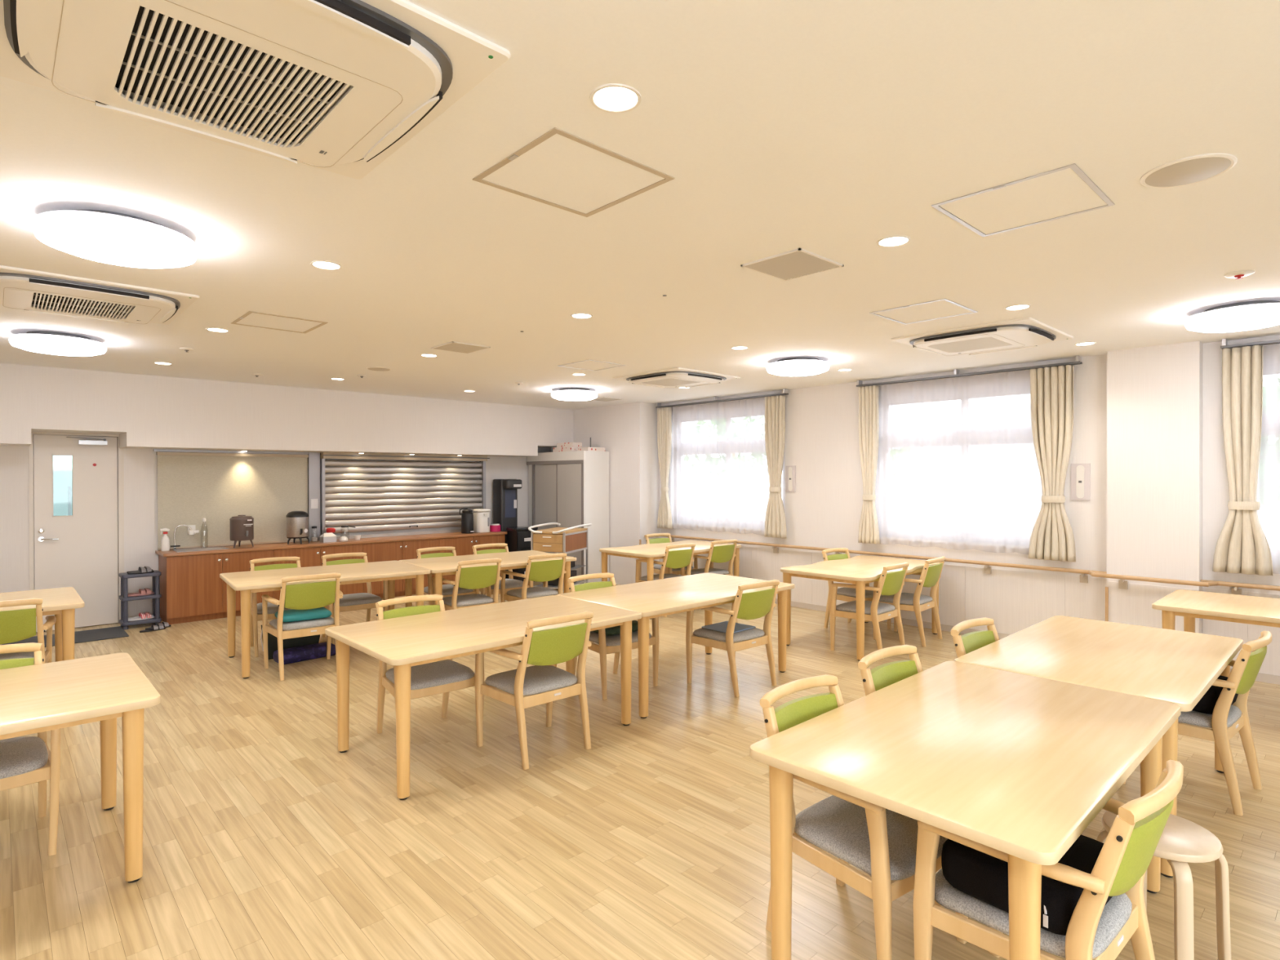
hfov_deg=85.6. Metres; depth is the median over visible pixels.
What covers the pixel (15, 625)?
dining chair
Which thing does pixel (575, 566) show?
shelf
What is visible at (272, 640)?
tote bag
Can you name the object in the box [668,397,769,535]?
sheer curtain
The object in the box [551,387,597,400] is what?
ceiling lamp
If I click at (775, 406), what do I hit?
curtain
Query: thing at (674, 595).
dining table
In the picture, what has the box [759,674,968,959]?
dining chair
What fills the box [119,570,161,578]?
shelf
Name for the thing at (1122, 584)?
handrail
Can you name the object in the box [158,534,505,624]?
base cabinet
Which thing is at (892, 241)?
recessed light
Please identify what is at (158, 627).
slipper
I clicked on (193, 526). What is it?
wall socket
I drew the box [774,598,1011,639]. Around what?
baseboard
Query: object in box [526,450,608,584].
cupboard
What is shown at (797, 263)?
ceiling vent
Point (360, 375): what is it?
smoke detector
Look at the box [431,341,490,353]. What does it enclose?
ceiling vent
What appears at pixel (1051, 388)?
curtain
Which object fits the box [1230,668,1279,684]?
baseboard
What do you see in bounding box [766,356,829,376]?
ceiling lamp
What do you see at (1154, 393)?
pillar
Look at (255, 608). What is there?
dining chair
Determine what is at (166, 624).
slipper
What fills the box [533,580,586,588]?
shelf
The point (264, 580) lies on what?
dining table
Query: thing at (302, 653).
pouch
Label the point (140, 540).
wall
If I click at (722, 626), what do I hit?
cloth
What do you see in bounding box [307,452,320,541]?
steel post
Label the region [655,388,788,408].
rail
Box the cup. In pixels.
[354,534,360,540]
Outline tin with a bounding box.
[489,524,500,531]
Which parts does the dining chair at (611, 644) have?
leg, rail, backrest, rail, leg, leg, seat, rail, leg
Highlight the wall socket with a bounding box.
[187,524,195,534]
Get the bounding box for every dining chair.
[0,598,56,663]
[0,642,60,856]
[249,556,301,657]
[261,573,342,680]
[321,552,387,644]
[375,594,484,733]
[416,546,479,604]
[431,558,502,610]
[471,542,532,601]
[475,611,593,769]
[500,552,566,602]
[567,573,658,699]
[635,543,695,617]
[644,533,697,574]
[680,539,737,575]
[685,579,779,697]
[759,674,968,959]
[822,547,891,629]
[829,562,908,659]
[857,644,923,695]
[872,555,945,646]
[912,760,1183,959]
[950,617,999,657]
[1123,631,1271,816]
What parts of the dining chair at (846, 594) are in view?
leg, rail, backrest, rail, leg, seat, rail, leg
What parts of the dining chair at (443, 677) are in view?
leg, rail, leg, rail, backrest, seat, rail, leg, leg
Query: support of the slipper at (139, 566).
on the shoe rack
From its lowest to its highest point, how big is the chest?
0.825 m
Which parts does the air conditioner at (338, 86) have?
panel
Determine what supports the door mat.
on the floor
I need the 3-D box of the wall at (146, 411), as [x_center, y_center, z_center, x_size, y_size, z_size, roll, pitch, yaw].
[-4.861,-0.730,7.979,9.800,0.755,0.600,0,0,-43]
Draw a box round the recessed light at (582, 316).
[570,313,592,319]
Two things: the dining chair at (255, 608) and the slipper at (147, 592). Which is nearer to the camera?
the dining chair at (255, 608)
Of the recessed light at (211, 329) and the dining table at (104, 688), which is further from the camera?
the recessed light at (211, 329)
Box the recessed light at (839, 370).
[837,368,852,371]
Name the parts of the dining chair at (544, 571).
leg, rail, armrest, leg, seat, leg, backrest, rail, leg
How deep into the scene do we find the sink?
7.87 m
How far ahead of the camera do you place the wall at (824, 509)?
6.83 m
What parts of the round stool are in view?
leg, leg, seat, leg, leg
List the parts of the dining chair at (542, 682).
leg, rail, armrest, leg, seat, leg, rail, backrest, rail, leg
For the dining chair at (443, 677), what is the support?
on the floor
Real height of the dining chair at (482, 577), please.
0.825 m
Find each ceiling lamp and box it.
[8,331,106,355]
[31,209,198,268]
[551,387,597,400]
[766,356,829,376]
[1184,300,1279,333]
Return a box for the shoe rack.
[119,570,161,630]
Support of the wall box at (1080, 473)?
attached to the wall at (824, 509)
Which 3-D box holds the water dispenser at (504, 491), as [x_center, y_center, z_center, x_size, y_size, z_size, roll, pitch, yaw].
[-2.043,0.771,10.684,0.300,1.570,0.402,0,0,-43]
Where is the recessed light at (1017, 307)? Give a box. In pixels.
[1004,304,1031,310]
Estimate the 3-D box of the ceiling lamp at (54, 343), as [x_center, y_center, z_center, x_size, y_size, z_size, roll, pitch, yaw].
[-4.429,-1.034,5.274,0.570,0.124,0.570,0,0,-43]
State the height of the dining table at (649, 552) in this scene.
0.730 m
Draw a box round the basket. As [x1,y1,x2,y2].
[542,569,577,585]
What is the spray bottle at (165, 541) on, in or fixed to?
on the countertop
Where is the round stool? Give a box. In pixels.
[1096,810,1231,959]
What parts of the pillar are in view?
dado panel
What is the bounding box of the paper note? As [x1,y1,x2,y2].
[311,498,318,508]
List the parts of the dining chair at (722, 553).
leg, armrest, seat, leg, leg, backrest, rail, leg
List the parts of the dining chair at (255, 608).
leg, leg, rail, rail, seat, backrest, leg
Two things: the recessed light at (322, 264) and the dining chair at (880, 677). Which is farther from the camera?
the recessed light at (322, 264)
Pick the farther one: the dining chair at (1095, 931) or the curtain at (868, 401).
the curtain at (868, 401)
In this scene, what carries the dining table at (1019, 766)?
on the floor
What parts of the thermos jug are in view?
carrying handle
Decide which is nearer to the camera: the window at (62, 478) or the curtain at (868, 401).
the curtain at (868, 401)
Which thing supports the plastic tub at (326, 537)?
on the countertop
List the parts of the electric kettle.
lid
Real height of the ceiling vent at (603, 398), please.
0.009 m
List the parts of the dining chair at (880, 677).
leg, rail, backrest, leg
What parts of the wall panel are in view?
pull chain, mounting rail, head rail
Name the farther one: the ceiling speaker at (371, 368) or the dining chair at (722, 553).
the dining chair at (722, 553)
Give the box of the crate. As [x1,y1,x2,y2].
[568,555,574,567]
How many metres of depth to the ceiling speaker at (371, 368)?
6.83 m
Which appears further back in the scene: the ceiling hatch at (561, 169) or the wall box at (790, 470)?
the wall box at (790, 470)
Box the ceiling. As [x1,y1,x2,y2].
[0,0,1279,409]
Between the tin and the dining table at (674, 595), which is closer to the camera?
the dining table at (674, 595)
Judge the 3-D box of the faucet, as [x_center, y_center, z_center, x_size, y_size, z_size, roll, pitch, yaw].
[-5.203,0.651,7.900,0.274,0.284,0.070,0,0,-36]
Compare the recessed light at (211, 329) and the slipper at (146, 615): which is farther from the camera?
the slipper at (146, 615)
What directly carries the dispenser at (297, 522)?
on the countertop
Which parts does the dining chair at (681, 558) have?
leg, armrest, seat, leg, leg, backrest, rail, leg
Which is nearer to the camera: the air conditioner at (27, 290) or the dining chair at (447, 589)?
the air conditioner at (27, 290)
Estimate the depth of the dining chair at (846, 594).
7.26 m
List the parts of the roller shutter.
guide rail, housing rail, guide rail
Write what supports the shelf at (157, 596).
attached to the shoe rack
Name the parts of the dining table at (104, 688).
leg, leg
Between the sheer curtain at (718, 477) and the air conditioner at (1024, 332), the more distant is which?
the sheer curtain at (718, 477)
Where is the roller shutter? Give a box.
[320,452,489,539]
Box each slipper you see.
[126,566,152,573]
[127,567,154,574]
[128,588,153,595]
[128,589,154,596]
[128,612,153,619]
[128,613,154,621]
[139,623,165,632]
[145,622,171,629]
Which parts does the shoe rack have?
post, post, post, post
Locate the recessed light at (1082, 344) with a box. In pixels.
[1074,342,1095,346]
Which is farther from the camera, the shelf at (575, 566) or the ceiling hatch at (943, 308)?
the shelf at (575, 566)
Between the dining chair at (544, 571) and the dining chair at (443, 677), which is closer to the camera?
the dining chair at (443, 677)
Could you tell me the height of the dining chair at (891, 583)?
0.825 m
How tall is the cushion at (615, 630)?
0.067 m
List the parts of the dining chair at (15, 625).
seat, backrest, rail, leg, rail, leg, armrest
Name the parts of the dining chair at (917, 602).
leg, leg, rail, seat, armrest, leg, rail, backrest, rail, leg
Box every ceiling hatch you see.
[231,311,328,333]
[472,127,674,217]
[557,360,626,371]
[869,298,977,324]
[931,163,1115,236]
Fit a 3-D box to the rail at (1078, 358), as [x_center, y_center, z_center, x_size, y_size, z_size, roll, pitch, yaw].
[3.206,-1.081,6.997,0.080,0.070,2.190,0,0,-43]
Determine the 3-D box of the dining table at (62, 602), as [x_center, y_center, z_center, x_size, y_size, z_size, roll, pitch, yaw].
[-4.771,1.218,4.530,1.705,0.740,0.990,0,0,-43]
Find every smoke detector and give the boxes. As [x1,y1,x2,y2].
[179,347,193,352]
[250,373,262,377]
[356,374,366,377]
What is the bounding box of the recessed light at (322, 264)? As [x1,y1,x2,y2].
[310,260,342,270]
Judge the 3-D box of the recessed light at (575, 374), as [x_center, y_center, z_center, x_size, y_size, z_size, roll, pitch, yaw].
[-0.641,-1.109,7.269,0.148,0.004,0.148,0,0,-43]
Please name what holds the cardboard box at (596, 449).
on the cupboard at (569, 489)
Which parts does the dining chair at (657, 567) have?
rail, rail, backrest, seat, rail, leg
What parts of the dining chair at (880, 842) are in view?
leg, rail, backrest, rail, leg, armrest, seat, leg, rail, leg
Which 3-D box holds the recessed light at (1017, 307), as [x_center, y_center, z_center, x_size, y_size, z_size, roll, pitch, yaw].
[2.411,-1.101,4.413,0.148,0.004,0.148,0,0,-43]
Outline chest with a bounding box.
[506,525,537,581]
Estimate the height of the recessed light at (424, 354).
0.004 m
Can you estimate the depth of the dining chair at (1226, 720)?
3.32 m
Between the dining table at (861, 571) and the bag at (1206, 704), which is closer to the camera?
the bag at (1206, 704)
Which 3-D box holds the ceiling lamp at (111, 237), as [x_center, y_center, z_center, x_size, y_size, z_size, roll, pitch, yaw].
[-2.236,-1.028,2.972,0.570,0.124,0.570,0,0,-43]
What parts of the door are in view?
handle, closer arm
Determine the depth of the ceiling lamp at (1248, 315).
4.32 m
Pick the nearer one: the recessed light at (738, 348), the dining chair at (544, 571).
the recessed light at (738, 348)
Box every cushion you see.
[274,607,331,622]
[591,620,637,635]
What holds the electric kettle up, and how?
on the countertop
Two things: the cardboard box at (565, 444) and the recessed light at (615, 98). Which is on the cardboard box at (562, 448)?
the cardboard box at (565, 444)
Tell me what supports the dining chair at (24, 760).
on the floor
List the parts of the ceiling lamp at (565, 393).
lamp shade, lamp shade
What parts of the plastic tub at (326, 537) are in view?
lid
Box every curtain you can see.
[657,407,672,528]
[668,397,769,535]
[764,395,786,537]
[857,385,879,543]
[875,369,1042,554]
[1028,364,1075,561]
[1212,345,1272,575]
[1256,343,1279,573]
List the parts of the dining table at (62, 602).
leg, leg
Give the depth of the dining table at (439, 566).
7.10 m
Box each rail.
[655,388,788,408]
[856,355,1082,386]
[1220,338,1279,349]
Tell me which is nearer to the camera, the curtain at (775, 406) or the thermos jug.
the curtain at (775, 406)
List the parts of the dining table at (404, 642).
leg, leg, leg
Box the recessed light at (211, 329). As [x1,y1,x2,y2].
[205,327,229,332]
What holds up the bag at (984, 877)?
on the dining chair at (1095, 931)
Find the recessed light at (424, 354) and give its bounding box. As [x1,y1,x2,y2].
[420,353,437,357]
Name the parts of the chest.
drawer, drawer, drawer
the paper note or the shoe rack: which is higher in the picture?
the paper note
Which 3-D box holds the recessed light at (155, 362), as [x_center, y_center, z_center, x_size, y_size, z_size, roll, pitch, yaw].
[-4.501,-1.100,6.522,0.148,0.004,0.148,0,0,-43]
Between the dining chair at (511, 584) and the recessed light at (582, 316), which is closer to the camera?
the recessed light at (582, 316)
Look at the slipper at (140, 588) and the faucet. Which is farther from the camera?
the faucet
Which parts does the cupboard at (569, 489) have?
sliding door, door frame, sliding door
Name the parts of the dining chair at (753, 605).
leg, rail, armrest, seat, leg, leg, rail, backrest, rail, leg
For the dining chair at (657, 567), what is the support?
on the floor
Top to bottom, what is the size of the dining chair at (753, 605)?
0.825 m
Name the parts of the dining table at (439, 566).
leg, leg, leg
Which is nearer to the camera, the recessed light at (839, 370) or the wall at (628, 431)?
the recessed light at (839, 370)
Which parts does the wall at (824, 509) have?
dado panel, dado panel, dado panel, dado panel, dado panel, dado panel, dado panel, dado panel, dado panel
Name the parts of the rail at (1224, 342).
rail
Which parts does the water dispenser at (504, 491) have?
panel, button panel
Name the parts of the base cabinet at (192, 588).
cabinet door, cabinet door, cabinet door, cabinet door, cabinet door, cabinet door, cabinet door, cabinet door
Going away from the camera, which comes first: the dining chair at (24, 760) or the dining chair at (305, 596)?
the dining chair at (24, 760)
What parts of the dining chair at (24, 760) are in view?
backrest, rail, seat, rail, leg, rail, leg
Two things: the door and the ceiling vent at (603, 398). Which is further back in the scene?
the ceiling vent at (603, 398)
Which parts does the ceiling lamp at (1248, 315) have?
lamp shade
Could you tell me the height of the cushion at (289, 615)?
0.062 m
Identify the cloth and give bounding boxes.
[701,621,755,632]
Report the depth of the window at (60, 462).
8.91 m
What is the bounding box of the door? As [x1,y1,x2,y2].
[28,431,124,631]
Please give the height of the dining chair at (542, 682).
0.825 m
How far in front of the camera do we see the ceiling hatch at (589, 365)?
6.67 m
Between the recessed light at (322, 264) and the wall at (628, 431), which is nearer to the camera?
the recessed light at (322, 264)
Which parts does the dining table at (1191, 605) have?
leg, leg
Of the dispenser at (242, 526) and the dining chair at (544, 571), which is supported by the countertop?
the dispenser at (242, 526)
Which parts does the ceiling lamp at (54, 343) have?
lamp shade, lamp shade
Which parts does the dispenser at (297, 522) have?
lid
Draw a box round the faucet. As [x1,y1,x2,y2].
[170,524,199,549]
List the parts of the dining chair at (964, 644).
leg, rail, backrest, leg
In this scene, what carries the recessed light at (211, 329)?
in the ceiling
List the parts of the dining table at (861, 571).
leg, leg, leg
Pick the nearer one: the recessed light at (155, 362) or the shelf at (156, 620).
the recessed light at (155, 362)
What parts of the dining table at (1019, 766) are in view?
leg, leg, leg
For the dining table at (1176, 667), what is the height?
0.720 m
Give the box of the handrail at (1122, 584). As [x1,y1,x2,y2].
[644,534,1279,595]
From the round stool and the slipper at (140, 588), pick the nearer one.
the round stool
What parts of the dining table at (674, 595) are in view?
leg, leg, leg, leg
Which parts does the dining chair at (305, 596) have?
leg, armrest, rail, leg, seat, rail, backrest, rail, leg, leg, armrest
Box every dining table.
[0,586,84,662]
[0,653,160,883]
[219,560,431,678]
[324,595,641,799]
[399,550,576,607]
[556,573,795,718]
[599,540,741,618]
[749,661,1180,959]
[780,555,939,661]
[954,615,1243,877]
[1151,589,1279,632]
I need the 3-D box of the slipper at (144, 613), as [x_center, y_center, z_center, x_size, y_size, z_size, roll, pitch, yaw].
[-5.426,1.470,7.505,0.084,0.060,0.240,0,0,41]
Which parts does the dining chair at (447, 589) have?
leg, rail, backrest, seat, rail, leg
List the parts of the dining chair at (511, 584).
leg, rail, backrest, seat, leg, rail, leg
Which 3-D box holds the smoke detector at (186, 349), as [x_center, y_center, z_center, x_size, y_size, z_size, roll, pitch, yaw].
[-3.794,-1.085,5.786,0.100,0.030,0.100,0,0,-43]
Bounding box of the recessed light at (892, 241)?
[876,235,911,247]
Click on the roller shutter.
(473, 473)
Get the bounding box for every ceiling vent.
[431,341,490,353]
[591,396,622,401]
[740,248,844,280]
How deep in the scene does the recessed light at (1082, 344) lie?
5.64 m
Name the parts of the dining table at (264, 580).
leg, leg, leg, leg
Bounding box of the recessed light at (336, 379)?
[330,377,345,380]
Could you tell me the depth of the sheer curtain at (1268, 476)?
5.31 m
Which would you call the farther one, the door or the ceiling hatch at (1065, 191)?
the door
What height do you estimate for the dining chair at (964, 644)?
0.825 m
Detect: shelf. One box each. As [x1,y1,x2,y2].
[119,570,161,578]
[119,592,161,601]
[119,616,161,626]
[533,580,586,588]
[570,564,586,570]
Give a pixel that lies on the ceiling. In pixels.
(831, 130)
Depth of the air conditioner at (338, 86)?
1.75 m
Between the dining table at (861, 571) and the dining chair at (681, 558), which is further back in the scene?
the dining chair at (681, 558)
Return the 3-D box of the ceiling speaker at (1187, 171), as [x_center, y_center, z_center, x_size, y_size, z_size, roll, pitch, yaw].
[1.936,-1.088,2.447,0.270,0.012,0.270,0,0,-43]
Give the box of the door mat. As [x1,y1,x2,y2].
[1,626,128,647]
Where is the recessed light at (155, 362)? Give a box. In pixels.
[153,361,172,364]
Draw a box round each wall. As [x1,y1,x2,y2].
[0,363,573,457]
[0,445,551,616]
[573,401,659,584]
[659,334,1279,675]
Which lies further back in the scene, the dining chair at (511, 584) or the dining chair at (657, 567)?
the dining chair at (657, 567)
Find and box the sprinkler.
[1224,270,1254,279]
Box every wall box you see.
[786,465,795,492]
[1071,463,1090,500]
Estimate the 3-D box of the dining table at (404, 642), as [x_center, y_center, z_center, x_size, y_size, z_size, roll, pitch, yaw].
[-0.911,1.223,4.251,1.663,0.720,0.980,0,0,-43]
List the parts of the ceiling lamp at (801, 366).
lamp shade, lamp shade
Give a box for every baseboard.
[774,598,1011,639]
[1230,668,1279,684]
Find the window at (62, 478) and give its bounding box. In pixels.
[53,469,72,515]
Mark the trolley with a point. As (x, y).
(566, 540)
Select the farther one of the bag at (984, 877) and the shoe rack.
the shoe rack
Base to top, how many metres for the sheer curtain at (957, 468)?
1.753 m
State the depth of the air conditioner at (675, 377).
7.32 m
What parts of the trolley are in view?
post, drawer, drawer, post, trim, post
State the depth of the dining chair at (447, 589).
7.42 m
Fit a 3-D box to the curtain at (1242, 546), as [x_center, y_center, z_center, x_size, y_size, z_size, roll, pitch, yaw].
[4.688,-0.151,5.381,0.108,1.760,0.360,0,0,-43]
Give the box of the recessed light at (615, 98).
[589,83,641,113]
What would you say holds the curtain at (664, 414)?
hanging from the rail at (716, 399)
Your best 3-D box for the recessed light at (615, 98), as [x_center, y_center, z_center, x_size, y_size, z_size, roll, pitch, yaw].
[-0.070,-1.087,1.971,0.148,0.004,0.148,0,0,-43]
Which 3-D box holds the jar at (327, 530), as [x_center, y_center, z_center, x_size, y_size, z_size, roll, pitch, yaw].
[-3.999,0.702,8.940,0.116,0.168,0.116,0,0,-43]
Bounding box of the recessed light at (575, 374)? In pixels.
[572,373,586,375]
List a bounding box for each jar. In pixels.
[311,525,317,541]
[325,528,335,533]
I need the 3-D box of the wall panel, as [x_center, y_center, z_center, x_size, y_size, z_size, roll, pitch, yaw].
[-4.864,0.217,8.325,1.640,1.138,0.075,0,0,-43]
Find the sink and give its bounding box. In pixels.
[172,546,228,551]
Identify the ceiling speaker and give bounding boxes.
[365,366,391,371]
[1139,153,1237,188]
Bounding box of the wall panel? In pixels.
[153,448,308,550]
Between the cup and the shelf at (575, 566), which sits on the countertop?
the cup
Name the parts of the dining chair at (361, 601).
leg, leg, rail, backrest, seat, rail, leg, leg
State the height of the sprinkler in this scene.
0.030 m
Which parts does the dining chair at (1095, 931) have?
leg, leg, rail, armrest, seat, leg, armrest, rail, backrest, leg, rail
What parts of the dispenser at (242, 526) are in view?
lid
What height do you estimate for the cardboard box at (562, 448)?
0.075 m
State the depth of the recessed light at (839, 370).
7.00 m
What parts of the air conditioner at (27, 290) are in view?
panel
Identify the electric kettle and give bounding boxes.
[472,508,490,533]
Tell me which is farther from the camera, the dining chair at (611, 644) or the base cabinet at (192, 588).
the base cabinet at (192, 588)
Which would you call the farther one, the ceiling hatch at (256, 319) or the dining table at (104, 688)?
the ceiling hatch at (256, 319)
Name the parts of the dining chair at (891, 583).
leg, rail, armrest, seat, leg, rail, backrest, rail, leg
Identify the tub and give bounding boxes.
[320,532,336,542]
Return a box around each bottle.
[160,528,169,551]
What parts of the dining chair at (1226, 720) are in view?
rail, seat, armrest, leg, armrest, rail, leg, backrest, rail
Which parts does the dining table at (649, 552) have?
leg, leg, leg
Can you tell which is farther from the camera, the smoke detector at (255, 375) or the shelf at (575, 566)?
the shelf at (575, 566)
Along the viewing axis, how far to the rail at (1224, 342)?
5.36 m
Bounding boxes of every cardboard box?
[552,446,582,452]
[556,442,582,447]
[577,447,604,451]
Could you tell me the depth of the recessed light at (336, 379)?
7.58 m
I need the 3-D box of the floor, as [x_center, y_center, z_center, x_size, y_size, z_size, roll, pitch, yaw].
[-0.797,1.658,4.085,10.400,0.150,12.250,0,0,-43]
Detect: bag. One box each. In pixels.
[260,625,319,659]
[338,536,347,542]
[941,834,1112,935]
[1191,675,1238,714]
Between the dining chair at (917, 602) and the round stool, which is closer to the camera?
the round stool
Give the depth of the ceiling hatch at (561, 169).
2.47 m
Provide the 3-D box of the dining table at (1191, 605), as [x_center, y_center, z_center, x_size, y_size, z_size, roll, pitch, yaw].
[4.378,1.208,4.396,0.930,0.730,1.680,0,0,-43]
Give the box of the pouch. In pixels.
[273,641,335,664]
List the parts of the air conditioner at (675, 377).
panel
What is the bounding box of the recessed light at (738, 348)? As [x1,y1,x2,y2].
[730,346,748,350]
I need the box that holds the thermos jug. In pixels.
[458,507,474,533]
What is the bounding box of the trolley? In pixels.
[528,522,591,593]
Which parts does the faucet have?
spout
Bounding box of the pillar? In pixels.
[1105,341,1203,633]
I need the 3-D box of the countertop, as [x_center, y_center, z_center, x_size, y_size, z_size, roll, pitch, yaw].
[-3.734,0.803,9.088,4.290,0.035,0.515,0,0,-43]
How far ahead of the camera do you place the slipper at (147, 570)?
7.42 m
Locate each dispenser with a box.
[229,515,253,548]
[285,511,310,544]
[493,479,522,578]
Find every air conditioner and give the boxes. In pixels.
[0,0,510,179]
[0,265,199,324]
[612,367,740,387]
[890,317,1073,355]
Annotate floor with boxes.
[0,581,1279,959]
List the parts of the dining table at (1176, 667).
leg, leg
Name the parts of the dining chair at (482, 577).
leg, armrest, rail, leg, seat, rail, backrest, rail, leg, leg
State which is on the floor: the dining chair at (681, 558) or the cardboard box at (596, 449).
the dining chair at (681, 558)
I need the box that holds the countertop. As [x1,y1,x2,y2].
[155,531,506,556]

